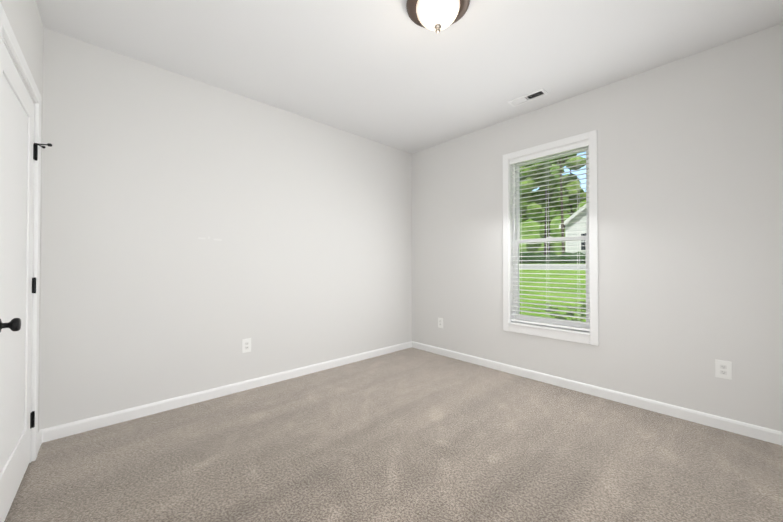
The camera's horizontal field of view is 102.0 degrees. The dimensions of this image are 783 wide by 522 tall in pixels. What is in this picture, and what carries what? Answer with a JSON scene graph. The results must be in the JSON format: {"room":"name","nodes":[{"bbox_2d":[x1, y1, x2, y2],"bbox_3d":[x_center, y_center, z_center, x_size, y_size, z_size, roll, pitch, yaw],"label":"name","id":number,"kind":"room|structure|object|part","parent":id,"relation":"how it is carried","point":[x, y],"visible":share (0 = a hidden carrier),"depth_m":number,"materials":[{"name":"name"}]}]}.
{"room":"empty bedroom","nodes":[
{"label":"empty bedroom","id":0,"kind":"room"},
{"bbox_2d":[0,0,43,431],"bbox_3d":[-1.008,-0.195,0.501,0.140,2.743,4.390,0,-1,-41],"label":"wall","id":1,"kind":"structure","parent":0,"point":[25,20],"depth_m":1.84,"materials":[{"name":"white paint"}]},
{"bbox_2d":[0,40,33,521],"bbox_3d":[-1.846,0.118,1.579,0.100,2.111,0.820,0,-1,-41],"label":"closet door","id":2,"kind":"structure","parent":1,"relation":"in","point":[16,185],"depth_m":1.58,"materials":[{"name":"white wood"}]},
{"bbox_3d":[-1.607,0.270,1.332,0.065,0.066,0.066,0,-1,-41],"label":"knob","id":3,"kind":"part","parent":2,"relation":"part of","materials":[{"name":"black metal"}]},
{"bbox_2d":[0,2,41,462],"bbox_3d":[-1.902,0.082,1.530,0.158,2.209,0.988,0,-1,-41],"label":"door frame","id":4,"kind":"structure","parent":1,"relation":"attached to","point":[7,32],"depth_m":1.89,"materials":[{"name":"white wood"}]},
{"bbox_2d":[30,144,37,428],"bbox_3d":[-2.123,0.145,1.883,0.015,1.680,0.032,0,-1,-41],"label":"closet door hinges","id":5,"kind":"object","parent":1,"relation":"attached to","point":[32,413],"visible":1,"depth_m":1.88,"materials":[{"name":"black metal"}]},
{"bbox_2d":[38,430,41,451],"bbox_3d":[-2.235,1.149,2.003,0.014,0.085,0.186,0,-1,-41],"label":"baseboard","id":6,"kind":"structure","parent":1,"relation":"attached to","point":[39,438],"depth_m":2.03,"materials":[{"name":"white wood"}]},
{"bbox_2d":[39,28,411,429],"bbox_3d":[-1.228,-0.168,3.189,4.280,2.743,0.140,1,-1,-43],"label":"wall","id":7,"kind":"structure","parent":0,"point":[151,174],"depth_m":2.68,"materials":[{"name":"white paint"}]},
{"bbox_2d":[40,341,411,442],"bbox_3d":[-1.006,1.161,3.275,3.540,0.085,0.014,1,-1,-43],"label":"baseboard","id":8,"kind":"structure","parent":7,"relation":"attached to","point":[76,427],"depth_m":2.66,"materials":[{"name":"white wood"}]},
{"bbox_2d":[242,338,250,352],"bbox_3d":[-1.354,0.791,2.962,0.080,0.126,0.007,1,-1,-43],"label":"electrical outlet","id":9,"kind":"object","parent":7,"relation":"attached to","point":[246,345],"visible":1,"depth_m":2.96,"materials":[{"name":"white plastic"}]},
{"bbox_2d":[4,347,782,521],"bbox_3d":[0.185,1.239,1.764,4.440,0.100,4.450,1,-1,-43],"label":"floor","id":10,"kind":"structure","parent":0,"point":[411,434],"depth_m":1.90,"materials":[{"name":"carpet"}]},
{"bbox_2d":[36,0,782,153],"bbox_3d":[0.185,-1.604,1.792,4.440,0.100,4.450,1,-1,-43],"label":"ceiling","id":11,"kind":"structure","parent":0,"point":[391,73],"depth_m":2.30,"materials":[{"name":"white paint"}]},
{"bbox_2d":[406,0,469,32],"bbox_3d":[0.274,-1.450,1.872,0.372,0.207,0.372,1,-1,-43],"label":"ceiling light fixture","id":12,"kind":"object","parent":11,"relation":"attached to","point":[437,16],"visible":1,"depth_m":1.84,"materials":[{"name":"white glass"}]},
{"bbox_3d":[0.274,-1.446,1.872,0.256,0.121,0.256,1,-1,-43],"label":"glass","id":13,"kind":"part","parent":12,"relation":"part of","materials":[{"name":"white glass"}]},
{"bbox_2d":[508,88,547,106],"bbox_3d":[1.283,-1.537,2.991,0.130,0.009,0.330,1,-1,-43],"label":"ceiling vent","id":14,"kind":"object","parent":11,"relation":"in","point":[536,94],"visible":0.98,"depth_m":2.99,"materials":[{"name":"white metal"}]},
{"bbox_2d":[412,23,782,431],"bbox_3d":[1.647,-0.169,3.129,0.140,2.743,3.850,1,-1,-43],"label":"wall","id":15,"kind":"structure","parent":0,"point":[690,216],"depth_m":2.51,"materials":[{"name":"white paint"}]},
{"bbox_2d":[438,318,442,327],"bbox_3d":[0.634,0.802,4.107,0.007,0.126,0.080,1,-1,-43],"label":"outlet","id":16,"kind":"object","parent":15,"relation":"attached to","point":[440,322],"visible":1,"depth_m":4.10,"materials":[{"name":"white plastic"}]},
{"bbox_2d":[503,130,598,345],"bbox_3d":[1.583,-0.205,3.193,0.168,1.919,0.896,1,-1,-43],"label":"window","id":17,"kind":"structure","parent":15,"relation":"in","point":[514,239],"depth_m":3.15,"materials":[{"name":"white plastic"}]},
{"bbox_2d":[508,322,589,335],"bbox_3d":[1.525,0.664,3.131,0.034,0.016,0.772,1,-1,-43],"label":"window sill","id":18,"kind":"structure","parent":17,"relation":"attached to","point":[561,330],"depth_m":3.08,"materials":[{"name":"white wood"}]},
{"bbox_2d":[510,141,589,330],"bbox_3d":[1.559,-0.226,3.171,0.070,1.736,0.752,1,-1,-43],"label":"window blinds","id":19,"kind":"object","parent":17,"relation":"attached to","point":[552,152],"visible":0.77,"depth_m":3.15,"materials":[{"name":"white plastic"}]},
{"bbox_3d":[1.604,0.200,3.208,0.026,0.866,0.712,1,-1,-43],"label":"window sash","id":20,"kind":"part","parent":17,"relation":"part of","materials":[{"name":"white plastic"}]},
{"bbox_3d":[1.626,-0.634,3.237,0.025,0.874,0.712,1,-1,-43],"label":"window sash","id":21,"kind":"part","parent":17,"relation":"part of","materials":[{"name":"white plastic"}]},
{"bbox_2d":[412,341,782,445],"bbox_3d":[1.590,1.159,3.064,0.014,0.085,3.850,1,-1,-43],"label":"baseboard","id":22,"kind":"structure","parent":15,"relation":"attached to","point":[746,429],"depth_m":2.63,"materials":[{"name":"white wood"}]},
{"bbox_2d":[715,359,731,379],"bbox_3d":[2.354,0.770,2.247,0.007,0.126,0.080,1,-1,-43],"label":"outlet","id":23,"kind":"object","parent":15,"relation":"attached to","point":[721,365],"visible":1,"depth_m":2.25,"materials":[{"name":"white plastic"}]},
{"label":"outside","id":24,"kind":"structure","parent":0,"visible":0},
{"bbox_2d":[519,263,585,321],"bbox_3d":[79.818,1.757,78.006,216.300,2.072,300.000,1,-1,-43],"label":"lawn","id":25,"kind":"structure","parent":24,"point":[555,275],"depth_m":11.54,"materials":[{"name":"green plant"}]},
{"bbox_2d":[519,264,585,269],"bbox_3d":[14.504,0.396,17.633,4.600,0.465,300.000,1,-1,-43],"label":"street","id":26,"kind":"structure","parent":25,"relation":"on","point":[557,266],"depth_m":21.41,"materials":[{"name":"grey concrete"}]},
{"bbox_2d":[519,154,585,263],"bbox_3d":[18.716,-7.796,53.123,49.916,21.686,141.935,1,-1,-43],"label":"tree","id":27,"kind":"object","parent":25,"relation":"on","point":[528,250],"depth_m":30.56,"materials":[{"name":"green plant"}]},
{"bbox_3d":[11.963,-6.740,29.318,4.405,5.687,4.167,1,-1,-43],"label":"tree crown","id":28,"kind":"part","parent":27,"relation":"part of","materials":[{"name":"green plant"}]},
{"bbox_3d":[15.037,-7.865,30.385,5.134,6.223,5.055,1,-1,-43],"label":"tree crown","id":29,"kind":"part","parent":27,"relation":"part of","materials":[{"name":"green plant"}]},
{"bbox_3d":[19.160,-9.727,38.287,5.363,7.192,6.226,1,-1,-43],"label":"tree crown","id":30,"kind":"part","parent":27,"relation":"part of","materials":[{"name":"green plant"}]},
{"bbox_3d":[18.922,-9.533,34.261,5.366,7.205,4.432,1,-1,-43],"label":"tree crown","id":31,"kind":"part","parent":27,"relation":"part of","materials":[{"name":"green plant"}]},
{"bbox_2d":[547,301,585,320],"bbox_3d":[3.080,1.136,5.410,0.951,0.953,0.910,1,-1,-43],"label":"shrub","id":32,"kind":"object","parent":25,"relation":"on","point":[570,314],"depth_m":5.37,"materials":[{"name":"green plant"}]},
{"bbox_2d":[559,204,585,253],"bbox_3d":[21.648,-3.514,25.537,9.830,8.030,11.850,1,-1,-43],"label":"house","id":33,"kind":"structure","parent":25,"relation":"on","point":[573,244],"depth_m":25.95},
{"bbox_3d":[18.374,-2.603,22.500,0.150,5.550,11.110,1,-1,-43],"label":"trim","id":34,"kind":"part","parent":33,"relation":"part of","materials":[{"name":"white wood"}]}
]}

